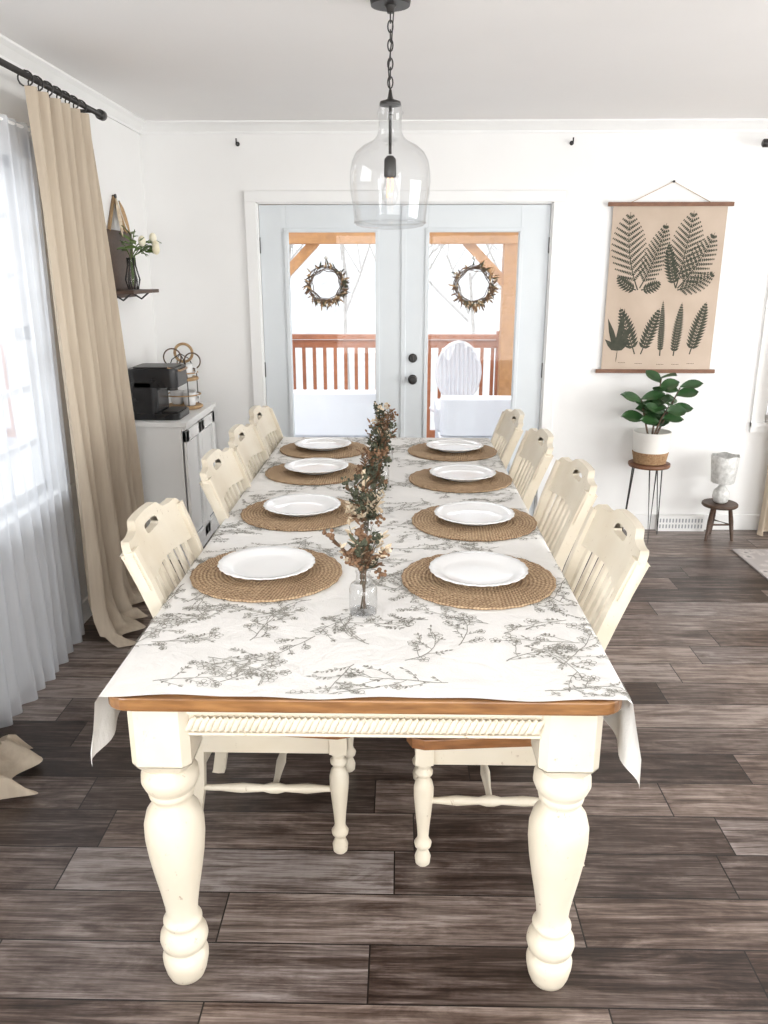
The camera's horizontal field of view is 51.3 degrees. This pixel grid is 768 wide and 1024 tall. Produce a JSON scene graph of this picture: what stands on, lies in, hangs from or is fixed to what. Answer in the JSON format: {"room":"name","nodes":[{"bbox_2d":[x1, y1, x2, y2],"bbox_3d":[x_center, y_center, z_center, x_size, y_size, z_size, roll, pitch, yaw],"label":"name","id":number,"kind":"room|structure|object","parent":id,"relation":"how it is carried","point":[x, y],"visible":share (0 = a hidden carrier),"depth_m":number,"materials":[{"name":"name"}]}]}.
{"room":"dining room","nodes":[
{"label":"dining room","id":0,"kind":"room"},
{"bbox_2d":[0,65,157,600],"bbox_3d":[-1.531,0.021,1.237,0.160,2.375,7.500,0,17,1],"label":"wall","id":1,"kind":"structure","parent":0,"point":[117,151],"depth_m":4.17,"materials":[{"name":"paint"}]},
{"bbox_2d":[0,58,106,120],"bbox_3d":[-1.351,-1.422,2.396,0.166,0.071,2.560,0,17,1],"label":"curtain rod","id":2,"kind":"object","parent":1,"relation":"attached to","point":[99,114],"visible":0.75,"depth_m":3.07,"materials":[{"name":"black metal"}]},
{"bbox_2d":[0,735,42,799],"bbox_3d":[-1.214,-0.122,1.996,0.280,2.185,0.850,0,17,1],"label":"linen curtain","id":3,"kind":"object","parent":2,"relation":"hanging from","point":[16,756],"visible":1,"depth_m":2.58,"materials":[{"name":"beige fabric"}]},
{"bbox_2d":[24,85,177,647],"bbox_3d":[-1.200,-0.597,3.599,0.227,2.188,0.968,0,17,-1],"label":"linen curtain","id":4,"kind":"object","parent":2,"relation":"hanging from","point":[106,460],"visible":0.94,"depth_m":3.39,"materials":[{"name":"beige fabric"}]},
{"bbox_2d":[62,411,74,496],"bbox_3d":[-1.449,-0.580,2.721,0.122,1.460,1.330,0,17,1],"label":"window","id":5,"kind":"structure","parent":1,"relation":"in","point":[71,484],"depth_m":3.53,"materials":[{"name":"paint"}]},
{"bbox_2d":[0,114,84,727],"bbox_3d":[-1.356,-0.289,2.748,0.083,2.094,1.420,0,17,1],"label":"sheer curtain","id":6,"kind":"object","parent":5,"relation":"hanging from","point":[41,612],"visible":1,"depth_m":3.02,"materials":[{"name":"fabric"}]},
{"bbox_2d":[0,34,144,133],"bbox_3d":[-1.423,-1.088,0.905,0.055,0.060,7.500,0,17,1],"label":"trim","id":7,"kind":"structure","parent":1,"relation":"attached to","point":[12,52],"depth_m":3.43,"materials":[{"name":"paint"}]},
{"bbox_2d":[82,596,91,622],"bbox_3d":[-1.444,1.111,1.560,0.014,0.100,7.500,0,17,1],"label":"baseboard","id":8,"kind":"structure","parent":1,"relation":"attached to","point":[87,613],"depth_m":3.75,"materials":[{"name":"paint"}]},
{"bbox_2d":[107,194,158,300],"bbox_3d":[-1.322,-1.374,4.167,0.137,0.527,0.440,0,17,1],"label":"shelf","id":9,"kind":"object","parent":1,"relation":"attached to","point":[118,257],"visible":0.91,"depth_m":4.13,"materials":[{"name":"brown wood"}]},
{"bbox_2d":[117,225,160,289],"bbox_3d":[-1.263,-1.313,4.146,0.212,0.311,0.272,-3,17,-11],"label":"flower vase","id":10,"kind":"object","parent":9,"relation":"on","point":[154,248],"visible":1,"depth_m":4.14,"materials":[{"name":"clear glass"}]},
{"bbox_2d":[0,527,767,1023],"bbox_3d":[1.285,1.222,1.538,5.793,0.100,7.820,0,17,1],"label":"floor","id":11,"kind":"structure","parent":0,"point":[668,913],"depth_m":2.18,"materials":[{"name":"brown wood"}]},
{"bbox_2d":[135,402,218,567],"bbox_3d":[-1.191,-0.175,4.629,0.357,0.815,0.695,0,17,1],"label":"base cabinet","id":12,"kind":"object","parent":11,"relation":"on","point":[171,452],"visible":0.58,"depth_m":4.29,"materials":[{"name":"white wood"}]},
{"bbox_2d":[128,362,188,419],"bbox_3d":[-1.205,-0.655,4.316,0.274,0.281,0.240,0,17,1],"label":"coffee maker","id":13,"kind":"object","parent":12,"relation":"on","point":[150,383],"visible":0.93,"depth_m":4.21,"materials":[{"name":"black plastic"}]},
{"bbox_2d":[163,343,202,409],"bbox_3d":[-1.157,-0.783,4.590,0.229,0.371,0.220,0,17,1],"label":"holder","id":14,"kind":"object","parent":12,"relation":"on","point":[187,398],"visible":0.63,"depth_m":4.56,"materials":[{"name":"beige wicker"}]},
{"bbox_2d":[199,448,250,525],"bbox_3d":[-0.337,0.244,3.001,0.604,0.946,0.472,0,17,1],"label":"dining chair","id":15,"kind":"object","parent":11,"relation":"on","point":[218,482],"visible":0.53,"depth_m":2.88,"materials":[{"name":"beige wood"}]},
{"bbox_2d":[119,498,355,853],"bbox_3d":[-0.374,0.450,2.312,0.604,0.946,0.472,0,17,1],"label":"dining chair","id":16,"kind":"object","parent":11,"relation":"on","point":[144,550],"visible":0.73,"depth_m":2.18,"materials":[{"name":"beige wood"}]},
{"bbox_2d":[228,424,268,482],"bbox_3d":[-0.338,0.099,3.490,0.604,0.946,0.472,0,17,1],"label":"dining chair","id":17,"kind":"object","parent":11,"relation":"on","point":[251,449],"visible":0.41,"depth_m":3.43,"materials":[{"name":"beige wood"}]},
{"bbox_2d":[249,405,283,456],"bbox_3d":[-0.338,-0.046,3.979,0.604,0.946,0.472,0,17,1],"label":"dining chair","id":18,"kind":"object","parent":11,"relation":"on","point":[266,422],"visible":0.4,"depth_m":3.93,"materials":[{"name":"beige wood"}]},
{"bbox_2d":[108,694,621,990],"bbox_3d":[-0.016,0.363,2.910,1.030,0.764,2.600,0,17,1],"label":"dining table","id":19,"kind":"object","parent":11,"relation":"on","point":[166,731],"visible":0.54,"depth_m":1.63,"materials":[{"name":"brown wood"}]},
{"bbox_2d":[91,436,640,785],"bbox_3d":[-0.016,0.086,2.846,1.120,0.205,2.636,0,17,1],"label":"tablecloth","id":20,"kind":"object","parent":19,"relation":"on","point":[198,643],"visible":0.67,"depth_m":1.83,"materials":[{"name":"fabric"}]},
{"bbox_2d":[190,547,341,602],"bbox_3d":[-0.322,0.165,2.205,0.416,0.009,0.415,0,17,1],"label":"woven placemat","id":21,"kind":"object","parent":20,"relation":"on","point":[207,578],"visible":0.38,"depth_m":2.12,"materials":[{"name":"wicker"}]},
{"bbox_2d":[217,546,314,579],"bbox_3d":[-0.322,0.147,2.204,0.268,0.024,0.268,0,17,1],"label":"dinner plate","id":22,"kind":"object","parent":21,"relation":"on","point":[261,562],"visible":1,"depth_m":2.22,"materials":[{"name":"ceramic"}]},
{"bbox_2d":[240,498,354,531],"bbox_3d":[-0.285,0.000,2.761,0.415,0.009,0.416,12,20,35],"label":"woven placemat","id":23,"kind":"object","parent":20,"relation":"on","point":[256,515],"visible":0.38,"depth_m":2.67,"materials":[{"name":"wicker"}]},
{"bbox_2d":[263,493,340,516],"bbox_3d":[-0.282,-0.018,2.759,0.268,0.024,0.268,-14,22,-39],"label":"dinner plate","id":24,"kind":"object","parent":23,"relation":"on","point":[300,504],"visible":1,"depth_m":2.79,"materials":[{"name":"ceramic"}]},
{"bbox_2d":[265,463,360,484],"bbox_3d":[-0.285,-0.167,3.321,0.416,0.009,0.415,4,17,14],"label":"woven placemat","id":25,"kind":"object","parent":20,"relation":"on","point":[278,473],"visible":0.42,"depth_m":3.23,"materials":[{"name":"wicker"}]},
{"bbox_2d":[284,458,347,474],"bbox_3d":[-0.280,-0.185,3.320,0.268,0.024,0.268,-13,21,-37],"label":"dinner plate","id":26,"kind":"object","parent":25,"relation":"on","point":[312,466],"visible":1,"depth_m":3.35,"materials":[{"name":"ceramic"}]},
{"bbox_2d":[280,441,367,458],"bbox_3d":[-0.281,-0.297,3.757,0.415,0.009,0.416,-8,18,-24],"label":"woven placemat","id":27,"kind":"object","parent":20,"relation":"on","point":[291,450],"visible":0.48,"depth_m":3.67,"materials":[{"name":"wicker"}]},
{"bbox_2d":[294,437,350,450],"bbox_3d":[-0.286,-0.315,3.756,0.268,0.024,0.268,12,21,36],"label":"dinner plate","id":28,"kind":"object","parent":27,"relation":"on","point":[315,443],"visible":1,"depth_m":3.79,"materials":[{"name":"ceramic"}]},
{"bbox_2d":[322,518,392,616],"bbox_3d":[-0.045,0.136,1.927,0.161,0.224,0.162,-15,22,-40],"label":"bud vase","id":29,"kind":"object","parent":20,"relation":"on","point":[359,556],"visible":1,"depth_m":1.89,"materials":[{"name":"clear glass"}]},
{"bbox_2d":[341,469,385,551],"bbox_3d":[-0.060,-0.001,2.323,0.129,0.261,0.111,-4,17,-14],"label":"bud vase","id":30,"kind":"object","parent":20,"relation":"on","point":[364,509],"visible":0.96,"depth_m":2.30,"materials":[{"name":"clear glass"}]},
{"bbox_2d":[354,443,391,514],"bbox_3d":[-0.034,-0.107,2.706,0.120,0.245,0.114,13,21,37],"label":"bud vase","id":31,"kind":"object","parent":20,"relation":"on","point":[372,464],"visible":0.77,"depth_m":2.68,"materials":[{"name":"clear glass"}]},
{"bbox_2d":[127,437,630,698],"bbox_3d":[-0.013,0.072,2.846,1.106,0.178,2.607,0,17,1],"label":"print","id":32,"kind":"object","parent":20,"relation":"attached to","point":[198,643],"depth_m":1.85},
{"bbox_2d":[365,418,396,486],"bbox_3d":[-0.011,-0.229,3.082,0.120,0.264,0.104,-11,20,-32],"label":"bud vase","id":33,"kind":"object","parent":20,"relation":"on","point":[381,441],"visible":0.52,"depth_m":3.06,"materials":[{"name":"clear glass"}]},
{"bbox_2d":[371,401,398,459],"bbox_3d":[-0.008,-0.348,3.486,0.121,0.262,0.122,-14,22,-40],"label":"stems","id":34,"kind":"object","parent":20,"relation":"on","point":[381,421],"visible":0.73,"depth_m":3.45,"materials":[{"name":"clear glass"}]},
{"bbox_2d":[408,443,496,461],"bbox_3d":[0.317,-0.285,3.718,0.415,0.009,0.416,10,19,31],"label":"woven placemat","id":35,"kind":"object","parent":20,"relation":"on","point":[423,451],"visible":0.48,"depth_m":3.63,"materials":[{"name":"wicker"}]},
{"bbox_2d":[426,439,483,452],"bbox_3d":[0.329,-0.303,3.716,0.268,0.024,0.268,-15,22,-40],"label":"dinner plate","id":36,"kind":"object","parent":35,"relation":"on","point":[444,445],"visible":1,"depth_m":3.75,"materials":[{"name":"ceramic"}]},
{"bbox_2d":[409,468,512,492],"bbox_3d":[0.306,-0.134,3.210,0.416,0.009,0.415,-13,21,-38],"label":"woven placemat","id":37,"kind":"object","parent":20,"relation":"on","point":[424,479],"visible":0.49,"depth_m":3.13,"materials":[{"name":"wicker"}]},
{"bbox_2d":[429,464,495,481],"bbox_3d":[0.315,-0.152,3.208,0.268,0.024,0.268,13,21,36],"label":"dinner plate","id":38,"kind":"object","parent":37,"relation":"on","point":[452,472],"visible":1,"depth_m":3.24,"materials":[{"name":"ceramic"}]},
{"bbox_2d":[412,504,536,541],"bbox_3d":[0.299,0.029,2.664,0.415,0.009,0.416,-7,18,-22],"label":"woven placemat","id":39,"kind":"object","parent":20,"relation":"on","point":[426,521],"visible":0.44,"depth_m":2.58,"materials":[{"name":"wicker"}]},
{"bbox_2d":[434,501,514,525],"bbox_3d":[0.300,0.011,2.662,0.268,0.024,0.268,-13,21,-38],"label":"dinner plate","id":40,"kind":"object","parent":39,"relation":"on","point":[474,513],"visible":1,"depth_m":2.69,"materials":[{"name":"ceramic"}]},
{"bbox_2d":[401,552,555,609],"bbox_3d":[0.254,0.178,2.161,0.416,0.009,0.415,-3,17,-11],"label":"woven placemat","id":41,"kind":"object","parent":20,"relation":"on","point":[539,583],"visible":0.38,"depth_m":2.07,"materials":[{"name":"wicker"}]},
{"bbox_2d":[429,551,527,586],"bbox_3d":[0.255,0.160,2.160,0.268,0.024,0.268,-15,22,-40],"label":"dinner plate","id":42,"kind":"object","parent":41,"relation":"on","point":[468,568],"visible":1,"depth_m":2.18,"materials":[{"name":"ceramic"}]},
{"bbox_2d":[491,409,524,468],"bbox_3d":[0.348,-0.020,3.890,0.604,0.946,0.472,0,17,1],"label":"dining chair","id":43,"kind":"object","parent":11,"relation":"on","point":[508,431],"visible":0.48,"depth_m":3.78,"materials":[{"name":"beige wood"}]},
{"bbox_2d":[407,504,650,866],"bbox_3d":[0.365,0.467,2.255,0.604,0.946,0.472,0,17,1],"label":"dining chair","id":44,"kind":"object","parent":11,"relation":"on","point":[624,558],"visible":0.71,"depth_m":2.11,"materials":[{"name":"beige wood"}]},
{"bbox_2d":[508,428,553,510],"bbox_3d":[0.378,0.126,3.400,0.604,0.946,0.472,0,17,1],"label":"dining chair","id":45,"kind":"object","parent":11,"relation":"on","point":[533,457],"visible":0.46,"depth_m":3.29,"materials":[{"name":"beige wood"}]},
{"bbox_2d":[533,457,597,570],"bbox_3d":[0.395,0.291,2.845,0.604,0.946,0.472,0,17,0],"label":"dining chair","id":46,"kind":"object","parent":11,"relation":"on","point":[560,528],"visible":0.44,"depth_m":2.74,"materials":[{"name":"beige wood"}]},
{"bbox_2d":[622,459,670,543],"bbox_3d":[1.593,-0.069,4.869,0.244,0.475,0.251,0,17,1],"label":"plant stand","id":47,"kind":"object","parent":11,"relation":"on","point":[631,463],"visible":0.76,"depth_m":4.78,"materials":[{"name":"brown wood"}]},
{"bbox_2d":[620,370,702,465],"bbox_3d":[1.614,-0.551,4.702,0.396,0.543,0.286,-10,19,-30],"label":"fiddle leaf fig","id":48,"kind":"object","parent":47,"relation":"on","point":[650,445],"visible":1,"depth_m":4.68,"materials":[{"name":"green plant"}]},
{"bbox_2d":[701,498,737,540],"bbox_3d":[2.040,0.053,4.890,0.208,0.231,0.208,0,17,1],"label":"wooden stool","id":49,"kind":"object","parent":11,"relation":"on","point":[729,506],"visible":0.91,"depth_m":4.84,"materials":[{"name":"brown wood"}]},
{"bbox_2d":[711,452,739,503],"bbox_3d":[2.041,-0.201,4.814,0.163,0.297,0.160,0,17,1],"label":"vase","id":50,"kind":"object","parent":49,"relation":"on","point":[724,465],"visible":1,"depth_m":4.76,"materials":[{"name":"white ceramic"}]},
{"bbox_2d":[732,549,767,579],"bbox_3d":[2.894,0.552,3.597,1.740,0.010,2.290,0,17,1],"label":"area rug","id":51,"kind":"object","parent":11,"relation":"on","point":[757,559],"visible":1,"depth_m":4.55,"materials":[{"name":"beige fabric"}]},
{"bbox_2d":[0,0,767,120],"bbox_3d":[1.285,-1.160,0.829,5.793,0.120,7.820,0,17,1],"label":"ceiling","id":52,"kind":"structure","parent":0,"point":[158,60],"depth_m":3.11,"materials":[{"name":"paint"}]},
{"bbox_2d":[350,0,429,229],"bbox_3d":[0.020,-1.257,2.547,0.262,0.673,0.262,0,17,1],"label":"pendant light","id":53,"kind":"object","parent":52,"relation":"hanging from","point":[389,6],"visible":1,"depth_m":2.52,"materials":[{"name":"clear glass"}]},
{"bbox_2d":[139,132,767,513],"bbox_3d":[1.359,-1.056,4.855,5.793,2.375,0.160,0,17,1],"label":"wall","id":54,"kind":"structure","parent":0,"point":[194,185],"depth_m":4.65,"materials":[{"name":"paint"}]},
{"bbox_2d":[259,205,401,437],"bbox_3d":[-0.314,-0.855,4.901,0.841,1.919,0.064,0,17,1],"label":"door","id":55,"kind":"structure","parent":54,"relation":"in","point":[276,222],"depth_m":4.74,"materials":[{"name":"paint"}]},
{"bbox_2d":[302,256,350,310],"bbox_3d":[-0.338,-1.344,4.716,0.291,0.315,0.069,0,17,1],"label":"twig wreath","id":56,"kind":"object","parent":55,"relation":"attached to","point":[324,301],"visible":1,"depth_m":4.71,"materials":[{"name":"brown plant"}]},
{"bbox_2d":[400,206,405,437],"bbox_3d":[0.115,-0.846,4.868,0.028,1.905,0.012,0,17,1],"label":"door frame","id":57,"kind":"structure","parent":54,"relation":"attached to","point":[403,231],"depth_m":4.77,"materials":[{"name":"paint"}]},
{"bbox_2d":[244,190,565,510],"bbox_3d":[0.118,-0.887,4.919,1.835,2.015,0.182,0,17,1],"label":"trim","id":58,"kind":"structure","parent":54,"relation":"attached to","point":[556,199],"depth_m":4.63,"materials":[{"name":"paint"}]},
{"bbox_2d":[141,118,767,133],"bbox_3d":[1.357,-2.135,4.422,5.473,0.060,0.055,0,17,1],"label":"trim","id":59,"kind":"structure","parent":54,"relation":"attached to","point":[750,124],"depth_m":4.44,"materials":[{"name":"paint"}]},
{"bbox_2d":[405,205,550,515],"bbox_3d":[0.546,-0.842,4.858,0.844,1.919,0.120,0,17,1],"label":"door","id":60,"kind":"structure","parent":54,"relation":"in","point":[532,222],"depth_m":4.73,"materials":[{"name":"paint"}]},
{"bbox_2d":[448,256,499,312],"bbox_3d":[0.528,-1.332,4.703,0.312,0.331,0.070,0,17,1],"label":"twig wreath","id":61,"kind":"object","parent":60,"relation":"attached to","point":[491,289],"visible":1,"depth_m":4.69,"materials":[{"name":"brown plant"}]},
{"bbox_2d":[218,513,759,529],"bbox_3d":[1.364,0.059,5.095,5.459,0.100,0.016,0,17,1],"label":"baseboard","id":62,"kind":"structure","parent":54,"relation":"attached to","point":[741,521],"depth_m":5.07,"materials":[{"name":"paint"}]},
{"bbox_2d":[595,180,734,372],"bbox_3d":[1.629,-1.354,4.664,0.708,1.078,0.026,0,17,1],"label":"scroll","id":63,"kind":"object","parent":54,"relation":"attached to","point":[665,258],"visible":1,"depth_m":4.67,"materials":[{"name":"paper"}]},
{"bbox_2d":[655,515,705,530],"bbox_3d":[1.873,0.070,5.061,0.300,0.100,0.034,0,17,1],"label":"air vent","id":64,"kind":"object","parent":54,"relation":"in","point":[665,522],"visible":0.99,"depth_m":5.04,"materials":[{"name":"metal"}]},
{"bbox_2d":[749,289,767,431],"bbox_3d":[2.854,-1.179,4.735,1.220,1.420,0.122,0,17,1],"label":"window","id":65,"kind":"structure","parent":54,"relation":"in","point":[758,420],"depth_m":4.83,"materials":[{"name":"paint"}]},
{"bbox_2d":[761,139,767,146],"bbox_3d":[2.907,-2.017,4.395,1.680,0.071,0.141,0,17,1],"label":"curtain rod","id":66,"kind":"object","parent":54,"relation":"attached to","point":[764,143],"visible":1,"depth_m":4.36,"materials":[{"name":"black metal"}]},
{"bbox_2d":[757,467,767,535],"bbox_3d":[2.586,-0.914,4.665,0.545,2.188,0.144,1,17,3],"label":"linen curtain","id":67,"kind":"object","parent":66,"relation":"hanging from","point":[763,522],"visible":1,"depth_m":4.95,"materials":[{"name":"beige fabric"}]},
{"label":"outside","id":68,"kind":"structure","parent":0,"visible":0},
{"bbox_3d":[0.627,-0.286,6.833,9.000,0.170,3.144,0,17,1],"label":"deck","id":69,"kind":"object","parent":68,"visible":0},
{"bbox_2d":[294,390,375,436],"bbox_3d":[-0.483,-0.588,6.200,1.300,0.769,0.700,0,17,1],"label":"outdoor sofa","id":70,"kind":"object","parent":69,"relation":"on","point":[318,413],"visible":0.16,"depth_m":5.80,"materials":[{"name":"fabric"}]},
{"bbox_2d":[292,331,498,437],"bbox_3d":[0.646,-1.158,7.573,9.000,1.080,0.140,0,17,1],"label":"deck railing","id":71,"kind":"object","parent":69,"relation":"on","point":[439,341],"visible":0.11,"depth_m":7.46,"materials":[{"name":"brown wood"}]},
{"bbox_2d":[289,232,518,395],"bbox_3d":[0.626,-1.370,6.446,9.000,2.130,2.640,0,17,1],"label":"pergola","id":72,"kind":"object","parent":69,"relation":"on","point":[506,280],"visible":0.11,"depth_m":6.90,"materials":[{"name":"brown wood"}]},
{"bbox_2d":[429,340,481,411],"bbox_3d":[0.653,-0.951,6.956,0.520,1.034,0.520,0,17,1],"label":"patio chair","id":73,"kind":"object","parent":69,"relation":"on","point":[458,371],"visible":0.57,"depth_m":7.04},
{"bbox_2d":[434,395,510,471],"bbox_3d":[1.007,-0.561,6.178,1.220,0.729,0.700,0,17,1],"label":"outdoor sofa","id":74,"kind":"object","parent":69,"relation":"on","point":[455,416],"visible":0.32,"depth_m":5.79,"materials":[{"name":"fabric"}]},
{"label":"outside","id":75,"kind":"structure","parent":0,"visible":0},
{"bbox_2d":[295,348,767,429],"bbox_3d":[1.231,-15.310,62.362,120.000,0.100,111.700,0,17,1],"label":"ground","id":76,"kind":"structure","parent":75,"point":[298,351],"depth_m":26.46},
{"bbox_2d":[289,244,303,278],"bbox_3d":[-2.753,-6.566,22.585,2.150,5.835,1.077,0,17,1],"label":"bare tree","id":77,"kind":"object","parent":76,"relation":"on","point":[290,245],"visible":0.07,"depth_m":22.73,"materials":[{"name":"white plant"}]},
{"bbox_2d":[340,244,370,389],"bbox_3d":[-1.114,-6.477,20.638,3.013,6.768,1.876,15,22,40],"label":"bare tree","id":78,"kind":"object","parent":76,"relation":"on","point":[342,246],"visible":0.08,"depth_m":20.77,"materials":[{"name":"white plant"}]},
{"bbox_2d":[368,244,438,259],"bbox_3d":[-0.110,-9.089,29.226,6.174,6.873,2.326,-2,17,-8],"label":"bare tree","id":79,"kind":"object","parent":76,"relation":"on","point":[368,244],"visible":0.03,"depth_m":29.10,"materials":[{"name":"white plant"}]},
{"bbox_2d":[429,244,445,270],"bbox_3d":[0.682,-6.768,22.030,5.262,6.544,1.925,-2,17,-7],"label":"bare tree","id":80,"kind":"object","parent":76,"relation":"on","point":[440,245],"visible":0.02,"depth_m":21.94,"materials":[{"name":"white plant"}]},
{"bbox_2d":[429,244,492,333],"bbox_3d":[1.548,-6.359,21.495,5.610,6.059,1.368,-3,17,-9],"label":"bare tree","id":81,"kind":"object","parent":76,"relation":"on","point":[471,277],"visible":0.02,"depth_m":21.20,"materials":[{"name":"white plant"}]},
{"bbox_2d":[486,244,498,268],"bbox_3d":[2.040,-5.196,16.822,3.365,6.486,1.896,7,18,22],"label":"bare tree","id":82,"kind":"object","parent":76,"relation":"on","point":[487,245],"visible":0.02,"depth_m":17.39,"materials":[{"name":"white plant"}]},
{"bbox_2d":[483,244,502,293],"bbox_3d":[5.131,-8.364,30.221,3.025,4.943,1.334,7,18,22],"label":"bare tree","id":83,"kind":"object","parent":76,"relation":"on","point":[496,283],"visible":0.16,"depth_m":30.53,"materials":[{"name":"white plant"}]},
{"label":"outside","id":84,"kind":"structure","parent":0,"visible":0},
{"bbox_2d":[290,248,501,339],"bbox_3d":[1.209,-19.051,60.049,120.000,8.488,50.000,0,17,1],"label":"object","id":85,"kind":"structure","parent":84,"point":[307,318],"depth_m":47.35,"materials":[{"name":"white"}]}
]}

